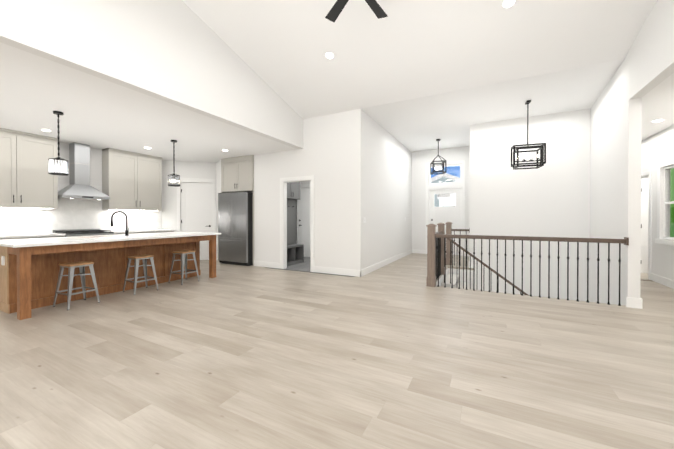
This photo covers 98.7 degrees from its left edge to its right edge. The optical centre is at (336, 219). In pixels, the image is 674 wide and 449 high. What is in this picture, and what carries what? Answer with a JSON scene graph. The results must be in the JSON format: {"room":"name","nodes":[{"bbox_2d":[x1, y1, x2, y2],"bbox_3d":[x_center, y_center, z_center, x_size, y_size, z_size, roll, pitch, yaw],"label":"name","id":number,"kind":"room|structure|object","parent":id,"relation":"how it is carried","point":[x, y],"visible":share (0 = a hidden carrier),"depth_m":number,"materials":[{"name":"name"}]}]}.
{"room":"open-plan living room","nodes":[
{"label":"open-plan living room","id":0,"kind":"room"},
{"bbox_2d":[271,257,354,276],"bbox_3d":[-0.471,1.232,7.802,3.030,0.050,2.070,0,0,28],"label":"floor","id":1,"kind":"structure","parent":0,"point":[304,266],"depth_m":7.26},
{"bbox_2d":[287,182,303,265],"bbox_3d":[-1.233,-0.143,7.790,0.277,2.700,0.820,0,0,28],"label":"hall tree","id":2,"kind":"object","parent":1,"relation":"on","point":[295,252],"visible":0.52,"depth_m":7.97,"materials":[{"name":"grey wood"}]},
{"bbox_2d":[0,253,673,448],"bbox_3d":[-0.992,1.257,3.792,11.320,0.050,15.020,0,0,28],"label":"floor","id":3,"kind":"structure","parent":0,"point":[398,354],"depth_m":2.42,"materials":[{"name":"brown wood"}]},
{"bbox_2d":[36,235,65,237],"bbox_3d":[-5.867,0.775,5.696,0.607,0.890,0.586,0,0,28],"label":"base cabinet","id":4,"kind":"object","parent":3,"relation":"on","point":[37,236],"depth_m":5.59,"materials":[{"name":"grey"}]},
{"bbox_2d":[0,231,55,238],"bbox_3d":[-6.800,0.321,3.868,0.642,0.038,4.686,0,0,28],"label":"countertop","id":5,"kind":"structure","parent":4,"relation":"on","point":[45,232],"depth_m":5.27,"materials":[{"name":"white stone"}]},
{"bbox_2d":[53,261,99,309],"bbox_3d":[-3.741,0.930,4.166,0.384,0.600,0.384,0,0,24],"label":"stool","id":6,"kind":"object","parent":3,"relation":"on","point":[72,266],"visible":1,"depth_m":4.11,"materials":[{"name":"grey metal"}]},
{"bbox_2d":[53,229,113,236],"bbox_3d":[-5.484,0.721,6.305,0.687,0.990,0.832,0,0,28],"label":"range","id":7,"kind":"object","parent":3,"relation":"on","point":[80,232],"visible":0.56,"depth_m":6.21,"materials":[{"name":"silver metal"}]},
{"bbox_2d":[0,235,215,319],"bbox_3d":[-3.733,0.776,5.086,1.200,0.896,2.880,0,0,28],"label":"kitchen island","id":8,"kind":"object","parent":3,"relation":"on","point":[29,270],"depth_m":4.42,"materials":[{"name":"brown wood"}]},
{"bbox_2d":[0,231,219,246],"bbox_3d":[-3.716,0.311,5.074,1.300,0.034,3.020,0,0,28],"label":"island countertop","id":9,"kind":"structure","parent":8,"relation":"on","point":[56,242],"depth_m":4.38,"materials":[{"name":"white stone"}]},
{"bbox_2d":[111,211,128,235],"bbox_3d":[-3.782,0.075,5.063,0.111,0.437,0.277,0,0,28],"label":"faucet","id":10,"kind":"object","parent":9,"relation":"on","point":[126,231],"visible":1,"depth_m":5.14,"materials":[{"name":"black metal"}]},
{"bbox_2d":[108,231,151,233],"bbox_3d":[-5.157,0.766,7.053,0.607,0.890,0.781,0,0,28],"label":"base cabinet","id":11,"kind":"object","parent":3,"relation":"on","point":[130,232],"depth_m":7.00,"materials":[{"name":"grey"}]},
{"bbox_2d":[112,227,163,234],"bbox_3d":[-4.990,0.299,7.333,0.642,0.038,1.436,0,0,28],"label":"countertop","id":12,"kind":"structure","parent":11,"relation":"on","point":[115,232],"depth_m":6.70,"materials":[{"name":"white stone"}]},
{"bbox_2d":[123,254,158,294],"bbox_3d":[-3.347,0.925,4.941,0.403,0.600,0.403,0,0,28],"label":"stool","id":13,"kind":"object","parent":3,"relation":"on","point":[137,258],"visible":1,"depth_m":4.90,"materials":[{"name":"grey metal"}]},
{"bbox_2d":[152,231,173,232],"bbox_3d":[-4.839,0.762,7.662,0.607,0.890,0.718,0,0,28],"label":"base cabinet","id":14,"kind":"object","parent":3,"relation":"on","point":[152,231],"depth_m":7.47,"materials":[{"name":"grey"}]},
{"bbox_2d":[168,250,198,284],"bbox_3d":[-2.968,0.920,5.623,0.397,0.600,0.397,0,0,28],"label":"stool","id":15,"kind":"object","parent":3,"relation":"on","point":[183,254],"visible":1,"depth_m":5.57,"materials":[{"name":"grey metal"}]},
{"bbox_2d":[218,192,252,265],"bbox_3d":[-2.596,0.250,7.918,1.022,1.912,0.841,0,0,28],"label":"fridge","id":16,"kind":"object","parent":3,"relation":"on","point":[235,228],"visible":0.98,"depth_m":7.54,"materials":[{"name":"grey metal"}]},
{"bbox_2d":[221,155,253,265],"bbox_3d":[-2.533,-0.229,8.037,1.180,2.868,0.726,0,0,28],"label":"upper cabinet","id":17,"kind":"object","parent":3,"relation":"on","point":[237,174],"visible":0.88,"depth_m":7.71,"materials":[{"name":"grey wood"}]},
{"bbox_2d":[0,0,673,305],"bbox_3d":[-0.992,-0.568,3.781,11.320,9.600,15.020,0,0,28],"label":"wall","id":18,"kind":"structure","parent":0,"point":[584,181],"depth_m":6.18,"materials":[{"name":"white paint"}]},
{"bbox_2d":[0,128,57,207],"bbox_3d":[-6.139,-0.932,5.453,0.314,1.428,1.238,0,0,28],"label":"upper cabinet","id":19,"kind":"object","parent":18,"relation":"attached to","point":[25,180],"depth_m":5.53,"materials":[{"name":"grey wood"}]},
{"bbox_2d":[0,207,159,234],"bbox_3d":[-6.551,0.039,5.024,0.012,0.510,6.970,0,0,28],"label":"backsplash","id":20,"kind":"structure","parent":18,"relation":"attached to","point":[13,221],"depth_m":6.33,"materials":[{"name":"white tile"}]},
{"bbox_2d":[58,142,109,199],"bbox_3d":[-5.577,-1.044,6.342,0.487,1.216,0.840,0,0,28],"label":"range hood","id":21,"kind":"object","parent":18,"relation":"attached to","point":[79,187],"visible":0.9,"depth_m":6.29,"materials":[{"name":"silver metal"}]},
{"bbox_2d":[102,148,161,210],"bbox_3d":[-5.151,-0.945,7.344,0.314,1.428,1.230,0,0,28],"label":"upper cabinet","id":22,"kind":"object","parent":18,"relation":"attached to","point":[131,181],"depth_m":7.16,"materials":[{"name":"grey wood"}]},
{"bbox_2d":[181,182,211,259],"bbox_3d":[-4.094,0.065,8.466,0.618,2.258,0.621,0,0,28],"label":"pantry door","id":23,"kind":"structure","parent":18,"relation":"in","point":[196,207],"depth_m":8.46,"materials":[{"name":"white wood"}]},
{"bbox_2d":[298,187,309,256],"bbox_3d":[-0.871,0.097,9.070,0.852,2.188,0.100,0,0,28],"label":"door","id":24,"kind":"structure","parent":18,"relation":"in","point":[304,219],"depth_m":9.17,"materials":[{"name":"white wood"}]},
{"bbox_2d":[177,159,673,308],"bbox_3d":[-0.986,-0.323,3.762,11.050,3.110,14.750,0,0,28],"label":"trim","id":25,"kind":"structure","parent":18,"relation":"attached to","point":[631,302],"depth_m":7.05,"materials":[{"name":"white wood"}]},
{"bbox_2d":[428,188,461,255],"bbox_3d":[3.629,0.086,9.747,1.044,2.216,0.172,0,0,28],"label":"front door","id":26,"kind":"structure","parent":18,"relation":"in","point":[444,215],"depth_m":9.69,"materials":[{"name":"painted wood"},{"name":"glass"}]},
{"bbox_2d":[429,164,461,183],"bbox_3d":[3.641,-1.506,9.760,1.044,0.634,0.080,0,0,28],"label":"window","id":27,"kind":"structure","parent":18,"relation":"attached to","point":[440,166],"depth_m":9.69,"materials":[{"name":"white"}]},
{"bbox_2d":[441,274,469,288],"bbox_3d":[3.475,2.739,5.793,2.647,2.660,2.340,0,0,28],"label":"stairs","id":28,"kind":"structure","parent":18,"relation":"attached to","point":[455,281],"depth_m":6.76,"materials":[{"name":"grey carpet"}]},
{"bbox_2d":[426,222,628,305],"bbox_3d":[3.499,1.598,5.888,2.764,3.038,2.811,0,0,28],"label":"stair railing","id":29,"kind":"object","parent":28,"relation":"on","point":[440,242],"visible":0.77,"depth_m":4.98,"materials":[{"name":"brown wood"}]},
{"bbox_2d":[663,165,673,239],"bbox_3d":[5.972,-0.301,5.029,0.050,1.340,0.990,0,0,28],"label":"window","id":30,"kind":"structure","parent":18,"relation":"in","point":[666,202],"depth_m":5.43,"materials":[{"name":"white"}]},
{"bbox_2d":[0,0,673,162],"bbox_3d":[-1.080,-3.342,3.724,11.200,3.409,14.870,0,0,28],"label":"ceiling","id":31,"kind":"structure","parent":0,"point":[416,75],"depth_m":4.57,"materials":[{"name":"white paint"}]},
{"bbox_2d":[48,111,68,175],"bbox_3d":[-4.268,-1.163,4.439,0.230,0.955,0.230,0,0,28],"label":"pendant light","id":32,"kind":"object","parent":31,"relation":"hanging from","point":[58,160],"visible":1,"depth_m":4.43,"materials":[{"name":"clear glass"}]},
{"bbox_2d":[168,140,179,186],"bbox_3d":[-3.416,-1.173,6.070,0.230,0.955,0.230,0,0,28],"label":"pendant light","id":33,"kind":"object","parent":31,"relation":"hanging from","point":[176,181],"visible":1,"depth_m":6.06,"materials":[{"name":"clear glass"}]},
{"bbox_2d":[325,51,334,59],"bbox_3d":[-0.121,-2.694,4.766,0.168,0.047,0.164,0,0,19],"label":"recessed light","id":34,"kind":"object","parent":31,"relation":"in","point":[329,55],"depth_m":4.76,"materials":[{"name":"white"}]},
{"bbox_2d":[325,0,387,21],"bbox_3d":[0.204,-2.757,3.119,1.300,0.566,1.366,0,0,28],"label":"ceiling fan","id":35,"kind":"object","parent":31,"relation":"hanging from","point":[333,14],"visible":1,"depth_m":3.54,"materials":[{"name":"black"}]},
{"bbox_2d":[430,139,446,174],"bbox_3d":[2.979,-1.847,8.524,0.380,0.998,0.380,0,0,8],"label":"pendant light","id":36,"kind":"object","parent":31,"relation":"hanging from","point":[441,171],"visible":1,"depth_m":8.51,"materials":[{"name":"black metal"}]},
{"bbox_2d":[501,0,516,8],"bbox_3d":[2.131,-2.686,3.590,0.168,0.047,0.164,0,0,19],"label":"recessed light","id":37,"kind":"object","parent":31,"relation":"in","point":[506,4],"depth_m":3.60,"materials":[{"name":"white"}]},
{"bbox_2d":[511,100,545,169],"bbox_3d":[3.779,-1.674,5.737,0.540,1.308,0.350,0,0,20],"label":"chandelier","id":38,"kind":"object","parent":31,"relation":"hanging from","point":[542,154],"visible":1,"depth_m":5.70,"materials":[{"name":"black metal"}]},
{"bbox_2d":[651,119,664,122],"bbox_3d":[5.451,-1.671,4.920,0.168,0.007,0.168,0,0,19],"label":"recessed light","id":39,"kind":"object","parent":31,"relation":"in","point":[659,120],"depth_m":4.90,"materials":[{"name":"white"}]},
{"bbox_3d":[8.620,-0.284,6.308,3.380,3.000,3.040,0,0,28],"label":"wall","id":40,"kind":"structure","parent":0,"visible":0},
{"bbox_2d":[641,179,648,272],"bbox_3d":[7.143,0.152,6.291,0.782,2.112,0.183,0,0,28],"label":"door","id":41,"kind":"structure","parent":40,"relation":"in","point":[644,218],"depth_m":6.48,"materials":[{"name":"white wood"}]},
{"bbox_3d":[11.814,1.329,22.279,60.000,0.370,29.590,0,0,28],"label":"ground","id":42,"kind":"structure","parent":0,"visible":0},
{"bbox_2d":[431,173,459,206],"bbox_3d":[11.246,-1.353,28.951,11.400,5.450,8.860,0,0,28],"label":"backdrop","id":43,"kind":"object","parent":42,"relation":"on","point":[446,200],"depth_m":25.39,"materials":[{"name":"grey"}]},
{"label":"outside","id":44,"kind":"structure","parent":0,"visible":0},
{"bbox_2d":[431,166,459,177],"bbox_3d":[15.886,-10.935,29.997,50.000,36.000,0.001,0,0,28],"label":"sky","id":45,"kind":"structure","parent":44,"point":[454,169],"depth_m":31.72,"materials":[{"name":"blue"}]},
{"bbox_2d":[670,168,673,236],"bbox_3d":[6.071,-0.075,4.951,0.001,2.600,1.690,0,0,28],"label":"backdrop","id":46,"kind":"structure","parent":44,"point":[671,199],"depth_m":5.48,"materials":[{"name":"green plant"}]}
]}

